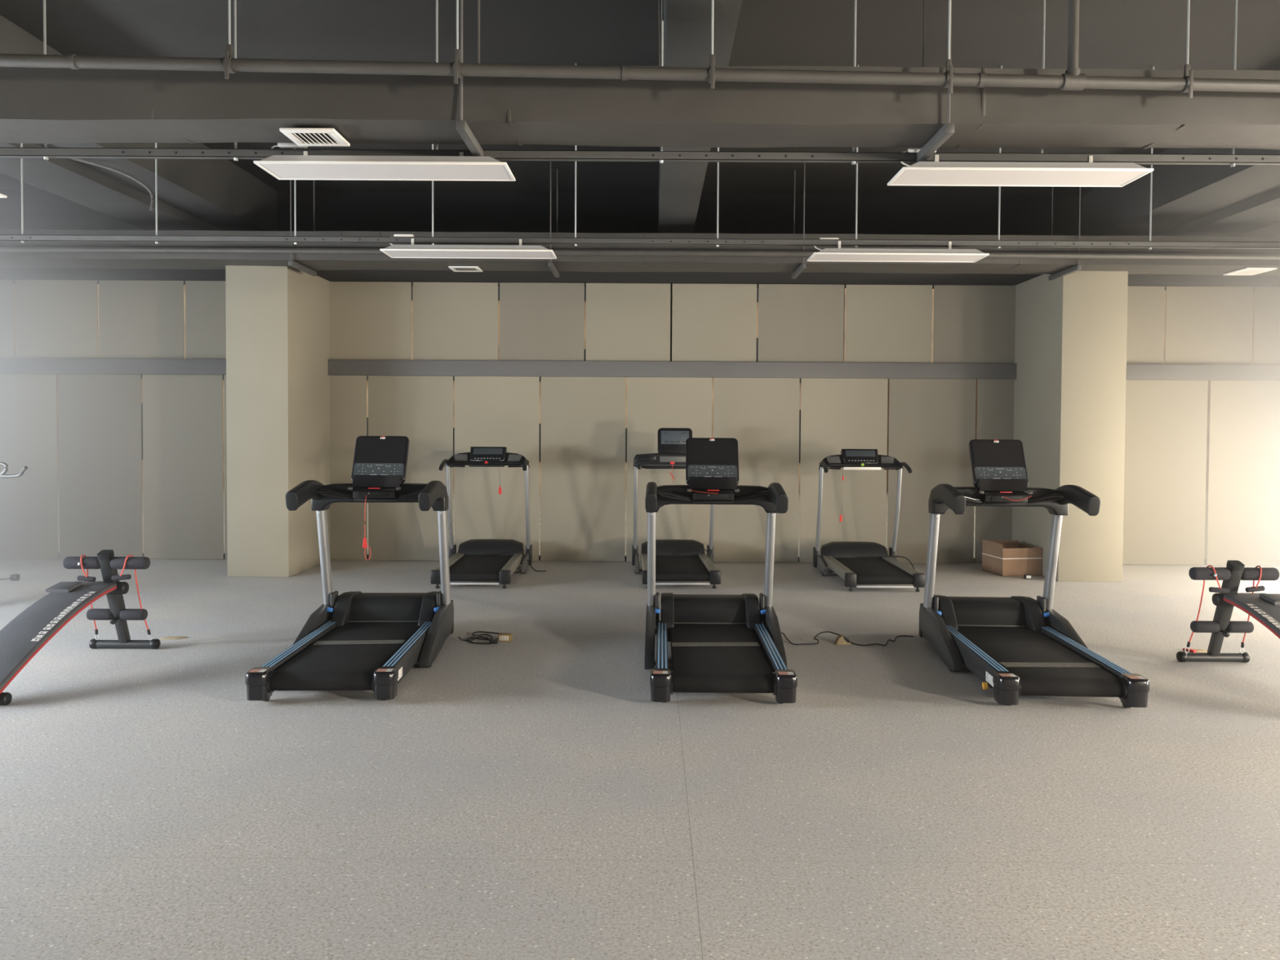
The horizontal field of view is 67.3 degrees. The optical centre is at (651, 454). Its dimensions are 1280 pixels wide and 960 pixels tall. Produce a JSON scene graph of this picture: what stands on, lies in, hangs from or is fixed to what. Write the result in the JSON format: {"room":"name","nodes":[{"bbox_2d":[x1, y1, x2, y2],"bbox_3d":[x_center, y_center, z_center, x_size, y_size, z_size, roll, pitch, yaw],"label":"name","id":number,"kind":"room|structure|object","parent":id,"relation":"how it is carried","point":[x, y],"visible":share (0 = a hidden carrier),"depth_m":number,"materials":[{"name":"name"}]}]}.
{"room":"gym","nodes":[
{"label":"gym","id":0,"kind":"room"},
{"bbox_2d":[225,265,331,577],"bbox_3d":[-3.852,-0.465,10.047,0.605,3.300,1.330,0,2,0],"label":"wall column","id":1,"kind":"structure","parent":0,"point":[277,317],"depth_m":9.41,"materials":[{"name":"beige paint"}]},
{"bbox_2d":[0,557,1279,959],"bbox_3d":[-0.159,1.483,3.325,14.900,0.200,14.970,0,2,0],"label":"floor","id":2,"kind":"structure","parent":0,"point":[527,797],"depth_m":3.93,"materials":[{"name":"grey plastic"}]},
{"bbox_2d":[0,573,20,580],"bbox_3d":[-6.135,1.167,9.121,0.242,0.061,0.064,0,2,-7],"label":"plug","id":3,"kind":"object","parent":2,"relation":"on","point":[14,576],"visible":1,"depth_m":9.11,"materials":[{"name":"plastic"}]},
{"bbox_2d":[0,462,27,477],"bbox_3d":[-5.632,0.645,7.620,1.422,1.186,0.480,0,2,0],"label":"exercise bike","id":4,"kind":"object","parent":2,"relation":"on","point":[2,474],"visible":1,"depth_m":7.59,"materials":[{"name":"grey metal"}]},
{"bbox_2d":[0,549,160,705],"bbox_3d":[-3.488,0.964,5.677,0.559,0.685,1.421,0,2,-1],"label":"bench","id":5,"kind":"object","parent":2,"relation":"on","point":[28,633],"visible":1,"depth_m":5.94,"materials":[{"name":"black"}]},
{"bbox_2d":[160,635,186,639],"bbox_3d":[-3.317,1.273,6.675,0.170,0.006,0.070,0,2,0],"label":"scrap","id":6,"kind":"object","parent":2,"relation":"on","point":[180,637],"visible":1,"depth_m":6.65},
{"bbox_2d":[244,435,453,701],"bbox_3d":[-1.789,0.595,6.023,0.876,1.415,1.968,0,2,-2],"label":"treadmill","id":7,"kind":"object","parent":2,"relation":"on","point":[354,641],"visible":1,"depth_m":6.21,"materials":[{"name":"black"}]},
{"bbox_2d":[317,488,353,498],"bbox_3d":[-2.048,0.255,6.276,0.245,0.068,0.124,0,2,-12],"label":"tray","id":8,"kind":"object","parent":7,"relation":"on","point":[322,493],"depth_m":6.23,"materials":[{"name":"black plastic"}]},
{"bbox_2d":[330,591,361,628],"bbox_3d":[-2.108,1.094,6.698,0.090,0.267,0.620,0,2,-2],"label":"hood","id":9,"kind":"object","parent":7,"relation":"attached to","point":[342,606],"depth_m":6.51,"materials":[{"name":"grey plastic"}]},
{"bbox_2d":[352,486,399,501],"bbox_3d":[-1.797,0.257,6.266,0.270,0.102,0.125,0,2,-2],"label":"tray","id":10,"kind":"object","parent":7,"relation":"on","point":[359,493],"depth_m":6.21,"materials":[{"name":"black plastic"}]},
{"bbox_2d":[348,592,426,622],"bbox_3d":[-1.821,1.100,6.768,0.519,0.245,0.503,0,2,0],"label":"hood","id":11,"kind":"object","parent":7,"relation":"attached to","point":[362,606],"depth_m":6.57,"materials":[{"name":"black plastic"}]},
{"bbox_2d":[395,489,422,498],"bbox_3d":[-1.547,0.257,6.296,0.245,0.068,0.124,1,2,7],"label":"tray","id":12,"kind":"object","parent":7,"relation":"on","point":[400,494],"depth_m":6.24,"materials":[{"name":"black plastic"}]},
{"bbox_2d":[417,591,439,626],"bbox_3d":[-1.529,1.097,6.721,0.090,0.267,0.620,0,2,-2],"label":"hood","id":13,"kind":"object","parent":7,"relation":"attached to","point":[428,603],"depth_m":6.53,"materials":[{"name":"grey plastic"}]},
{"bbox_2d":[457,631,498,640],"bbox_3d":[-1.196,1.271,6.716,0.223,0.036,0.256,1,2,16],"label":"extension cord","id":14,"kind":"object","parent":2,"relation":"on","point":[473,634],"visible":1,"depth_m":6.77,"materials":[{"name":"black plastic"}]},
{"bbox_2d":[466,636,497,644],"bbox_3d":[-1.168,1.274,6.610,0.284,0.031,0.143,1,2,20],"label":"lead","id":15,"kind":"object","parent":2,"relation":"on","point":[491,641],"visible":1,"depth_m":6.54,"materials":[{"name":"black"}]},
{"bbox_2d":[430,446,546,588],"bbox_3d":[-1.594,0.571,9.551,1.036,1.281,1.580,0,2,-2],"label":"treadmill","id":16,"kind":"object","parent":2,"relation":"on","point":[479,559],"visible":0.94,"depth_m":9.86,"materials":[{"name":"metal"}]},
{"bbox_2d":[457,538,524,564],"bbox_3d":[-1.701,1.028,10.195,0.680,0.251,0.310,0,2,-2],"label":"hood","id":17,"kind":"object","parent":16,"relation":"attached to","point":[493,547],"depth_m":10.08,"materials":[{"name":"grey plastic"}]},
{"bbox_2d":[497,632,512,641],"bbox_3d":[-1.012,1.265,6.644,0.090,0.052,0.058,0,2,4],"label":"block","id":18,"kind":"object","parent":2,"relation":"on","point":[502,637],"visible":1,"depth_m":6.62,"materials":[{"name":"brown"}]},
{"bbox_2d":[631,427,720,588],"bbox_3d":[0.252,0.477,9.605,0.864,1.486,1.580,0,2,-2],"label":"treadmill","id":19,"kind":"object","parent":2,"relation":"on","point":[676,560],"visible":0.78,"depth_m":9.87,"materials":[{"name":"metal"}]},
{"bbox_2d":[640,539,704,561],"bbox_3d":[0.224,1.038,10.255,0.680,0.251,0.310,0,2,-2],"label":"hood","id":20,"kind":"object","parent":19,"relation":"attached to","point":[663,547],"depth_m":10.14,"materials":[{"name":"grey plastic"}]},
{"bbox_2d":[663,432,685,442],"bbox_3d":[0.238,-0.175,9.918,0.231,0.095,0.024,0,2,-2],"label":"screen","id":21,"kind":"object","parent":19,"relation":"attached to","point":[668,437],"depth_m":9.92,"materials":[{"name":"black"}]},
{"bbox_2d":[644,437,797,703],"bbox_3d":[0.395,0.607,6.024,0.876,1.415,1.968,0,2,1],"label":"treadmill","id":22,"kind":"object","parent":2,"relation":"on","point":[721,643],"visible":1,"depth_m":6.22,"materials":[{"name":"black"}]},
{"bbox_2d":[660,592,674,641],"bbox_3d":[0.109,1.107,6.714,0.090,0.267,0.620,0,2,1],"label":"hood","id":23,"kind":"object","parent":22,"relation":"attached to","point":[667,605],"depth_m":6.49,"materials":[{"name":"grey plastic"}]},
{"bbox_2d":[657,489,692,501],"bbox_3d":[0.149,0.267,6.290,0.245,0.068,0.124,0,2,-9],"label":"tray","id":24,"kind":"object","parent":22,"relation":"on","point":[662,495],"depth_m":6.25,"materials":[{"name":"black plastic"}]},
{"bbox_2d":[673,594,746,624],"bbox_3d":[0.400,1.113,6.769,0.505,0.245,0.489,0,2,0],"label":"hood","id":25,"kind":"object","parent":22,"relation":"attached to","point":[688,609],"depth_m":6.57,"materials":[{"name":"black plastic"}]},
{"bbox_2d":[691,488,733,502],"bbox_3d":[0.400,0.269,6.267,0.270,0.102,0.125,0,2,1],"label":"tray","id":26,"kind":"object","parent":22,"relation":"on","point":[698,495],"depth_m":6.21,"materials":[{"name":"black plastic"}]},
{"bbox_2d":[742,593,760,635],"bbox_3d":[0.689,1.110,6.708,0.090,0.267,0.620,0,2,1],"label":"hood","id":27,"kind":"object","parent":22,"relation":"attached to","point":[751,606],"depth_m":6.51,"materials":[{"name":"grey plastic"}]},
{"bbox_2d":[733,490,769,501],"bbox_3d":[0.651,0.270,6.285,0.245,0.068,0.124,1,2,10],"label":"tray","id":28,"kind":"object","parent":22,"relation":"on","point":[739,495],"depth_m":6.24,"materials":[{"name":"black plastic"}]},
{"bbox_2d":[834,634,850,644],"bbox_3d":[1.313,1.274,6.617,0.105,0.062,0.054,0,2,-10],"label":"adapter","id":29,"kind":"object","parent":2,"relation":"on","point":[842,639],"visible":1,"depth_m":6.59,"materials":[{"name":"beige"}]},
{"bbox_2d":[781,631,913,645],"bbox_3d":[1.348,1.271,6.675,0.951,0.064,0.250,0,2,0],"label":"extension cord","id":30,"kind":"object","parent":2,"relation":"on","point":[815,636],"visible":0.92,"depth_m":6.64,"materials":[{"name":"black plastic"}]},
{"bbox_2d":[813,448,924,591],"bbox_3d":[2.173,0.593,9.508,0.939,1.281,1.580,0,2,0],"label":"treadmill","id":31,"kind":"object","parent":2,"relation":"on","point":[859,562],"visible":0.99,"depth_m":9.82,"materials":[{"name":"metal"}]},
{"bbox_2d":[820,541,888,566],"bbox_3d":[2.139,1.051,10.156,0.680,0.251,0.310,0,2,0],"label":"hood","id":32,"kind":"object","parent":31,"relation":"attached to","point":[839,549],"depth_m":10.04,"materials":[{"name":"grey plastic"}]},
{"bbox_2d":[982,539,1041,576],"bbox_3d":[3.730,1.066,9.974,0.439,0.330,0.430,0,2,-9],"label":"cardboard box","id":33,"kind":"object","parent":2,"relation":"on","point":[999,557],"visible":1,"depth_m":9.79,"materials":[{"name":"beige"}]},
{"bbox_2d":[919,439,1149,707],"bbox_3d":[2.271,0.619,5.992,0.876,1.415,1.968,0,2,3],"label":"treadmill","id":34,"kind":"object","parent":2,"relation":"on","point":[1017,646],"visible":1,"depth_m":6.18,"materials":[{"name":"black"}]},
{"bbox_2d":[935,595,958,629],"bbox_3d":[2.011,1.118,6.693,0.090,0.267,0.620,0,2,3],"label":"hood","id":35,"kind":"object","parent":34,"relation":"attached to","point":[945,606],"depth_m":6.50,"materials":[{"name":"grey plastic"}]},
{"bbox_2d":[962,493,983,502],"bbox_3d":[2.035,0.279,6.268,0.245,0.068,0.124,0,2,-7],"label":"tray","id":36,"kind":"object","parent":34,"relation":"on","point":[970,498],"depth_m":6.22,"materials":[{"name":"black plastic"}]},
{"bbox_2d":[947,596,1026,626],"bbox_3d":[2.303,1.125,6.737,0.523,0.245,0.507,0,2,0],"label":"hood","id":37,"kind":"object","parent":34,"relation":"attached to","point":[969,611],"depth_m":6.54,"materials":[{"name":"black plastic"}]},
{"bbox_2d":[980,490,1027,505],"bbox_3d":[2.285,0.281,6.235,0.270,0.102,0.125,0,2,3],"label":"tray","id":38,"kind":"object","parent":34,"relation":"on","point":[987,497],"depth_m":6.18,"materials":[{"name":"black plastic"}]},
{"bbox_2d":[1010,595,1046,632],"bbox_3d":[2.590,1.122,6.665,0.090,0.267,0.620,0,2,3],"label":"hood","id":39,"kind":"object","parent":34,"relation":"attached to","point":[1033,615],"depth_m":6.48,"materials":[{"name":"grey plastic"}]},
{"bbox_2d":[1026,493,1063,502],"bbox_3d":[2.536,0.282,6.244,0.245,0.068,0.124,1,2,12],"label":"tray","id":40,"kind":"object","parent":34,"relation":"on","point":[1031,497],"depth_m":6.19,"materials":[{"name":"black plastic"}]},
{"bbox_2d":[1182,648,1207,653],"bbox_3d":[3.670,1.314,6.444,0.175,0.015,0.070,0,2,0],"label":"scrap","id":41,"kind":"object","parent":2,"relation":"on","point":[1193,651],"visible":0.86,"depth_m":6.43,"materials":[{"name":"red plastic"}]},
{"bbox_2d":[1176,560,1279,662],"bbox_3d":[3.607,1.010,5.481,0.559,0.685,1.421,0,2,1],"label":"bench","id":42,"kind":"object","parent":2,"relation":"on","point":[1264,607],"visible":1,"depth_m":5.93,"materials":[{"name":"black"}]},
{"bbox_2d":[0,0,1279,195],"bbox_3d":[-0.134,-2.779,3.338,14.900,0.200,15.220,0,2,0],"label":"ceiling","id":43,"kind":"structure","parent":0,"point":[1114,34],"depth_m":6.38,"materials":[{"name":"concrete"}]},
{"bbox_2d":[0,142,224,231],"bbox_3d":[-4.856,-2.409,3.239,0.600,0.590,14.600,0,2,0],"label":"ceiling","id":44,"kind":"structure","parent":43,"relation":"attached to","point":[68,179],"depth_m":8.27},
{"bbox_2d":[67,158,154,211],"bbox_3d":[-5.076,-2.153,7.148,2.440,0.413,0.104,0,2,-26],"label":"conduit","id":45,"kind":"object","parent":44,"relation":"attached to","point":[133,178],"visible":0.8,"depth_m":7.62,"materials":[{"name":"grey"}]},
{"bbox_2d":[0,14,277,231],"bbox_3d":[-4.331,-2.451,3.238,0.450,0.500,14.600,0,2,0],"label":"beam","id":46,"kind":"structure","parent":43,"relation":"attached to","point":[220,193],"depth_m":8.78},
{"bbox_2d":[0,0,1279,161],"bbox_3d":[-0.138,-2.072,4.457,14.500,1.272,0.460,0,2,0],"label":"air duct","id":47,"kind":"object","parent":43,"relation":"hanging from","point":[38,105],"visible":0.82,"depth_m":4.29,"materials":[{"name":"grey"}]},
{"bbox_2d":[279,128,350,146],"bbox_3d":[-1.564,-1.476,4.473,0.247,0.015,0.240,0,2,0],"label":"air vent","id":48,"kind":"object","parent":47,"relation":"attached to","point":[300,136],"visible":1,"depth_m":4.46,"materials":[{"name":"white metal"}]},
{"bbox_2d":[0,160,1279,279],"bbox_3d":[-0.137,-2.297,9.283,14.500,1.074,0.660,0,2,0],"label":"air duct","id":49,"kind":"object","parent":43,"relation":"hanging from","point":[308,264],"visible":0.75,"depth_m":9.01,"materials":[{"name":"grey"}]},
{"bbox_2d":[448,266,482,271],"bbox_3d":[-1.815,-1.812,9.386,0.286,0.015,0.260,0,2,0],"label":"air vent","id":50,"kind":"object","parent":49,"relation":"attached to","point":[455,268],"visible":1,"depth_m":9.38,"materials":[{"name":"white metal"}]},
{"bbox_2d":[0,245,1279,259],"bbox_3d":[-0.139,-1.881,8.954,14.500,0.060,0.060,0,2,0],"label":"ceiling beam","id":51,"kind":"structure","parent":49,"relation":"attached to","point":[2,248],"depth_m":8.93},
{"bbox_2d":[1222,267,1277,275],"bbox_3d":[5.768,-1.765,9.266,0.290,0.015,0.380,0,2,0],"label":"ceiling light","id":52,"kind":"object","parent":49,"relation":"attached to","point":[1246,271],"visible":1,"depth_m":9.23,"materials":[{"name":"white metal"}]},
{"bbox_2d":[0,0,1279,98],"bbox_3d":[-0.006,-2.124,4.106,13.889,1.149,0.069,0,2,-1],"label":"pipe","id":53,"kind":"object","parent":43,"relation":"hanging from","point":[1072,80],"visible":1,"depth_m":4.10,"materials":[{"name":"silver metal"}]},
{"bbox_2d":[0,0,1279,167],"bbox_3d":[-0.341,-2.077,4.716,14.906,1.278,0.044,0,2,0],"label":"ceiling pipe","id":54,"kind":"object","parent":43,"relation":"hanging from","point":[853,157],"visible":0.9,"depth_m":4.71,"materials":[{"name":"silver metal"}]},
{"bbox_2d":[253,142,515,181],"bbox_3d":[-1.294,-1.460,4.729,1.205,0.142,0.310,0,2,0],"label":"ceiling light","id":55,"kind":"object","parent":54,"relation":"attached to","point":[461,167],"visible":0.98,"depth_m":4.67,"materials":[{"name":"white metal"}]},
{"bbox_2d":[259,164,511,179],"bbox_3d":[-1.294,-1.394,4.730,1.177,0.003,0.282,0,2,0],"label":"diffuser","id":56,"kind":"object","parent":55,"relation":"attached to","point":[280,171],"depth_m":4.73,"materials":[{"name":"grey"}]},
{"bbox_2d":[887,148,1153,186],"bbox_3d":[1.796,-1.430,4.729,1.195,0.142,0.310,0,2,0],"label":"ceiling light","id":57,"kind":"object","parent":54,"relation":"attached to","point":[936,173],"visible":0.97,"depth_m":4.67,"materials":[{"name":"white metal"}]},
{"bbox_2d":[891,169,1147,186],"bbox_3d":[1.795,-1.364,4.731,1.167,0.003,0.282,0,2,0],"label":"diffuser","id":58,"kind":"object","parent":57,"relation":"attached to","point":[904,177],"depth_m":4.73,"materials":[{"name":"grey"}]},
{"bbox_2d":[0,62,1279,249],"bbox_3d":[-0.341,-2.128,6.826,14.906,1.287,0.044,0,2,0],"label":"ceiling pipe","id":59,"kind":"object","parent":43,"relation":"hanging from","point":[432,240],"visible":0.88,"depth_m":6.82,"materials":[{"name":"silver metal"}]},
{"bbox_2d":[379,234,556,258],"bbox_3d":[-1.294,-1.497,6.853,1.205,0.142,0.300,0,2,0],"label":"ceiling light","id":60,"kind":"object","parent":59,"relation":"attached to","point":[459,251],"visible":1,"depth_m":6.77,"materials":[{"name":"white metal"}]},
{"bbox_2d":[383,250,554,257],"bbox_3d":[-1.294,-1.430,6.855,1.177,0.003,0.272,0,2,0],"label":"diffuser","id":61,"kind":"object","parent":60,"relation":"attached to","point":[393,254],"depth_m":6.85,"materials":[{"name":"grey"}]},
{"bbox_2d":[807,237,989,262],"bbox_3d":[1.746,-1.471,6.854,1.224,0.142,0.300,0,2,0],"label":"ceiling light","id":62,"kind":"object","parent":59,"relation":"attached to","point":[834,255],"visible":1,"depth_m":6.76,"materials":[{"name":"white metal"}]},
{"bbox_2d":[810,254,984,262],"bbox_3d":[1.746,-1.405,6.855,1.196,0.003,0.272,0,2,0],"label":"diffuser","id":63,"kind":"object","parent":62,"relation":"attached to","point":[834,258],"depth_m":6.87,"materials":[{"name":"grey"}]},
{"bbox_2d":[657,0,742,233],"bbox_3d":[0.249,-2.379,3.239,0.350,0.590,14.600,0,2,0],"label":"ceiling beam","id":64,"kind":"structure","parent":43,"relation":"attached to","point":[687,24],"depth_m":5.14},
{"bbox_2d":[1081,147,1279,235],"bbox_3d":[5.029,-2.397,3.238,0.630,0.500,14.600,0,2,0],"label":"ceiling beam","id":65,"kind":"structure","parent":43,"relation":"attached to","point":[1181,194],"depth_m":8.90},
{"bbox_2d":[1154,186,1279,236],"bbox_3d":[5.654,-2.348,3.239,0.620,0.590,14.600,0,2,0],"label":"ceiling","id":66,"kind":"structure","parent":43,"relation":"attached to","point":[1261,211],"depth_m":9.10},
{"bbox_2d":[0,189,1279,290],"bbox_3d":[-0.136,-2.388,10.741,14.900,0.970,0.400,0,2,0],"label":"ceiling","id":67,"kind":"structure","parent":0,"point":[335,211],"depth_m":10.54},
{"bbox_2d":[0,279,226,558],"bbox_3d":[-5.777,-0.402,10.647,3.243,3.120,0.215,0,2,0],"label":"wall","id":68,"kind":"structure","parent":67,"relation":"in","point":[0,279],"depth_m":10.52,"materials":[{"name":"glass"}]},
{"bbox_2d":[0,280,14,357],"bbox_3d":[-7.208,-1.488,10.574,0.368,0.868,0.012,0,2,0],"label":"wall panel","id":69,"kind":"object","parent":68,"relation":"attached to","point":[6,286],"visible":1,"depth_m":10.57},
{"bbox_2d":[0,373,58,558],"bbox_3d":[-6.985,0.122,10.616,0.831,2.049,0.012,0,2,0],"label":"wall panel","id":70,"kind":"object","parent":68,"relation":"attached to","point":[28,502],"visible":1,"depth_m":10.61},
{"bbox_2d":[14,280,97,358],"bbox_3d":[-6.552,-1.484,10.574,0.904,0.868,0.012,0,2,0],"label":"wall panel","id":71,"kind":"object","parent":68,"relation":"attached to","point":[55,318],"visible":1,"depth_m":10.57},
{"bbox_2d":[57,373,142,558],"bbox_3d":[-6.094,0.128,10.616,0.917,2.049,0.012,0,2,0],"label":"wall panel","id":72,"kind":"object","parent":68,"relation":"attached to","point":[100,435],"visible":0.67,"depth_m":10.61,"materials":[{"name":"paint"}]},
{"bbox_2d":[98,280,184,358],"bbox_3d":[-5.615,-1.478,10.574,0.929,0.868,0.012,0,2,0],"label":"wall panel","id":73,"kind":"object","parent":68,"relation":"attached to","point":[139,319],"visible":1,"depth_m":10.57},
{"bbox_2d":[142,374,223,559],"bbox_3d":[-5.178,0.133,10.616,0.882,2.049,0.012,0,2,0],"label":"wall panel","id":74,"kind":"object","parent":68,"relation":"attached to","point":[183,414],"visible":0.96,"depth_m":10.61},
{"bbox_2d":[185,280,226,359],"bbox_3d":[-4.640,-1.473,10.574,0.982,0.868,0.012,0,2,0],"label":"wall panel","id":75,"kind":"object","parent":68,"relation":"attached to","point":[205,300],"visible":0.46,"depth_m":10.57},
{"bbox_2d":[223,374,226,559],"bbox_3d":[-4.439,0.137,10.616,0.562,2.049,0.012,0,2,0],"label":"wall panel","id":76,"kind":"object","parent":68,"relation":"attached to","point":[224,375],"visible":0.09,"depth_m":10.62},
{"bbox_2d":[0,267,1279,286],"bbox_3d":[-0.138,-2.025,10.150,14.500,0.300,0.800,0,2,0],"label":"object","id":77,"kind":"structure","parent":67,"relation":"attached to","point":[64,273],"depth_m":10.15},
{"bbox_2d":[328,281,1017,562],"bbox_3d":[0.252,-0.367,10.647,7.604,3.120,0.215,0,2,0],"label":"wall","id":78,"kind":"structure","parent":67,"relation":"in","point":[671,284],"depth_m":10.52,"materials":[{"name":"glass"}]},
{"bbox_2d":[329,375,367,559],"bbox_3d":[-3.351,0.143,10.616,0.405,2.049,0.012,0,2,0],"label":"wall panel","id":79,"kind":"object","parent":78,"relation":"attached to","point":[348,393],"visible":0.85,"depth_m":10.61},
{"bbox_2d":[329,281,411,359],"bbox_3d":[-3.096,-1.464,10.574,0.897,0.868,0.012,0,2,0],"label":"wall panel","id":80,"kind":"object","parent":78,"relation":"attached to","point":[369,320],"visible":1,"depth_m":10.57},
{"bbox_2d":[368,375,453,560],"bbox_3d":[-2.663,0.147,10.616,0.936,2.049,0.012,0,2,0],"label":"wall panel","id":81,"kind":"object","parent":78,"relation":"attached to","point":[420,409],"visible":0.76,"depth_m":10.61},
{"bbox_2d":[413,282,497,360],"bbox_3d":[-2.159,-1.459,10.574,0.936,0.868,0.012,0,2,0],"label":"wall panel","id":82,"kind":"object","parent":78,"relation":"attached to","point":[452,321],"visible":1,"depth_m":10.57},
{"bbox_2d":[454,376,539,560],"bbox_3d":[-1.711,0.153,10.616,0.936,2.049,0.012,0,2,0],"label":"wall panel","id":83,"kind":"object","parent":78,"relation":"attached to","point":[490,411],"visible":0.67,"depth_m":10.61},
{"bbox_2d":[499,282,584,360],"bbox_3d":[-1.207,-1.453,10.574,0.929,0.868,0.012,0,2,0],"label":"wall panel","id":84,"kind":"object","parent":78,"relation":"attached to","point":[539,321],"visible":1,"depth_m":10.57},
{"bbox_2d":[540,376,626,561],"bbox_3d":[-0.758,0.158,10.616,0.936,2.049,0.012,0,2,0],"label":"wall panel","id":85,"kind":"object","parent":78,"relation":"attached to","point":[583,419],"visible":1,"depth_m":10.61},
{"bbox_2d":[586,283,670,361],"bbox_3d":[-0.258,-1.448,10.574,0.929,0.868,0.012,0,2,0],"label":"wall panel","id":86,"kind":"object","parent":78,"relation":"attached to","point":[625,322],"visible":1,"depth_m":10.57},
{"bbox_2d":[626,377,711,561],"bbox_3d":[0.195,0.164,10.616,0.936,2.049,0.012,0,2,0],"label":"wall panel","id":87,"kind":"object","parent":78,"relation":"attached to","point":[653,403],"visible":0.57,"depth_m":10.61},
{"bbox_2d":[671,284,756,361],"bbox_3d":[0.691,-1.442,10.574,0.929,0.868,0.012,0,2,0],"label":"wall panel","id":88,"kind":"object","parent":78,"relation":"attached to","point":[711,322],"visible":1,"depth_m":10.57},
{"bbox_2d":[712,377,799,562],"bbox_3d":[1.154,0.169,10.616,0.948,2.049,0.012,0,2,0],"label":"wall panel","id":89,"kind":"object","parent":78,"relation":"attached to","point":[762,415],"visible":0.83,"depth_m":10.61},
{"bbox_2d":[758,284,844,362],"bbox_3d":[1.647,-1.437,10.574,0.942,0.868,0.012,0,2,0],"label":"wall panel","id":90,"kind":"object","parent":78,"relation":"attached to","point":[797,322],"visible":1,"depth_m":10.57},
{"bbox_2d":[799,377,888,562],"bbox_3d":[2.122,0.175,10.616,0.955,2.049,0.012,0,2,0],"label":"wall panel","id":91,"kind":"object","parent":78,"relation":"attached to","point":[837,414],"visible":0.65,"depth_m":10.61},
{"bbox_2d":[844,284,932,363],"bbox_3d":[2.611,-1.431,10.574,0.948,0.868,0.012,0,2,0],"label":"wall panel","id":92,"kind":"object","parent":78,"relation":"attached to","point":[885,323],"visible":1,"depth_m":10.57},
{"bbox_2d":[887,378,976,563],"bbox_3d":[3.094,0.181,10.616,0.955,2.049,0.012,0,2,0],"label":"wall panel","id":93,"kind":"object","parent":78,"relation":"attached to","point":[932,421],"visible":0.82,"depth_m":10.61,"materials":[{"name":"paint"}]},
{"bbox_2d":[933,284,1015,363],"bbox_3d":[3.554,-1.426,10.574,0.898,0.868,0.012,0,2,0],"label":"wall panel","id":94,"kind":"object","parent":78,"relation":"attached to","point":[973,324],"visible":1,"depth_m":10.57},
{"bbox_2d":[974,379,1014,563],"bbox_3d":[3.791,0.185,10.616,0.406,2.049,0.012,0,2,0],"label":"wall panel","id":95,"kind":"object","parent":78,"relation":"attached to","point":[995,397],"visible":0.46,"depth_m":10.60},
{"bbox_2d":[1125,285,1279,564],"bbox_3d":[5.866,-0.335,10.647,2.472,3.120,0.215,0,2,0],"label":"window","id":96,"kind":"structure","parent":67,"relation":"in","point":[1205,560],"depth_m":10.52,"materials":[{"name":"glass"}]},
{"bbox_2d":[1126,286,1164,364],"bbox_3d":[5.138,-1.417,10.574,1.003,0.868,0.012,0,2,0],"label":"wall panel","id":97,"kind":"object","parent":96,"relation":"attached to","point":[1145,304],"visible":0.39,"depth_m":10.57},
{"bbox_2d":[1122,380,1208,564],"bbox_3d":[5.378,0.194,10.616,1.502,2.049,0.012,0,2,0],"label":"wall panel","id":98,"kind":"object","parent":96,"relation":"attached to","point":[1166,421],"visible":0.61,"depth_m":10.61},
{"bbox_2d":[1164,286,1253,364],"bbox_3d":[6.137,-1.411,10.574,0.954,0.868,0.012,0,2,0],"label":"wall panel","id":99,"kind":"object","parent":96,"relation":"attached to","point":[1205,325],"visible":1,"depth_m":10.57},
{"bbox_2d":[1206,380,1279,565],"bbox_3d":[6.629,0.201,10.616,0.940,2.049,0.012,0,2,0],"label":"wall panel","id":100,"kind":"object","parent":96,"relation":"attached to","point":[1243,510],"visible":0.91,"depth_m":10.61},
{"bbox_2d":[1253,287,1279,364],"bbox_3d":[6.871,-1.407,10.574,0.474,0.868,0.012,0,2,0],"label":"wall panel","id":101,"kind":"object","parent":96,"relation":"attached to","point":[1266,348],"visible":1,"depth_m":10.57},
{"bbox_2d":[1012,271,1128,582],"bbox_3d":[4.314,-0.418,10.047,0.633,3.300,1.330,0,2,0],"label":"wall column","id":102,"kind":"structure","parent":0,"point":[1070,336],"depth_m":9.41,"materials":[{"name":"beige paint"}]},
{"label":"outside","id":103,"kind":"structure","parent":0,"visible":0},
{"bbox_2d":[57,480,1208,559],"bbox_3d":[-0.004,0.787,35.643,80.000,0.200,48.780,0,2,0],"label":"ground","id":104,"kind":"structure","parent":103,"point":[1206,490],"depth_m":16.64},
{"bbox_2d":[13,283,58,480],"bbox_3d":[-25.715,-6.232,26.820,16.500,14.000,6.060,0,2,0],"label":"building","id":105,"kind":"structure","parent":104,"relation":"on","point":[13,283],"depth_m":28.24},
{"bbox_2d":[97,284,845,494],"bbox_3d":[-4.315,-6.109,26.820,19.300,14.000,6.060,0,2,0],"label":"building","id":106,"kind":"structure","parent":104,"relation":"on","point":[584,344],"depth_m":23.94,"materials":[{"name":"beige"}]},
{"bbox_2d":[886,288,933,491],"bbox_3d":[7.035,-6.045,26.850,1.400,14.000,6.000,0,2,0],"label":"building","id":107,"kind":"structure","parent":104,"relation":"on","point":[932,328],"depth_m":25.55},
{"bbox_2d":[975,290,1165,439],"bbox_3d":[10.785,-6.022,26.820,4.100,14.000,6.060,0,2,0],"label":"building","id":108,"kind":"structure","parent":104,"relation":"on","point":[1165,291],"depth_m":23.94,"materials":[{"name":"beige"}]},
{"bbox_2d":[1205,290,1254,488],"bbox_3d":[25.035,-5.940,26.820,18.000,14.000,6.060,0,2,0],"label":"building","id":109,"kind":"structure","parent":104,"relation":"on","point":[1209,382],"depth_m":27.60,"materials":[{"name":"beige"}]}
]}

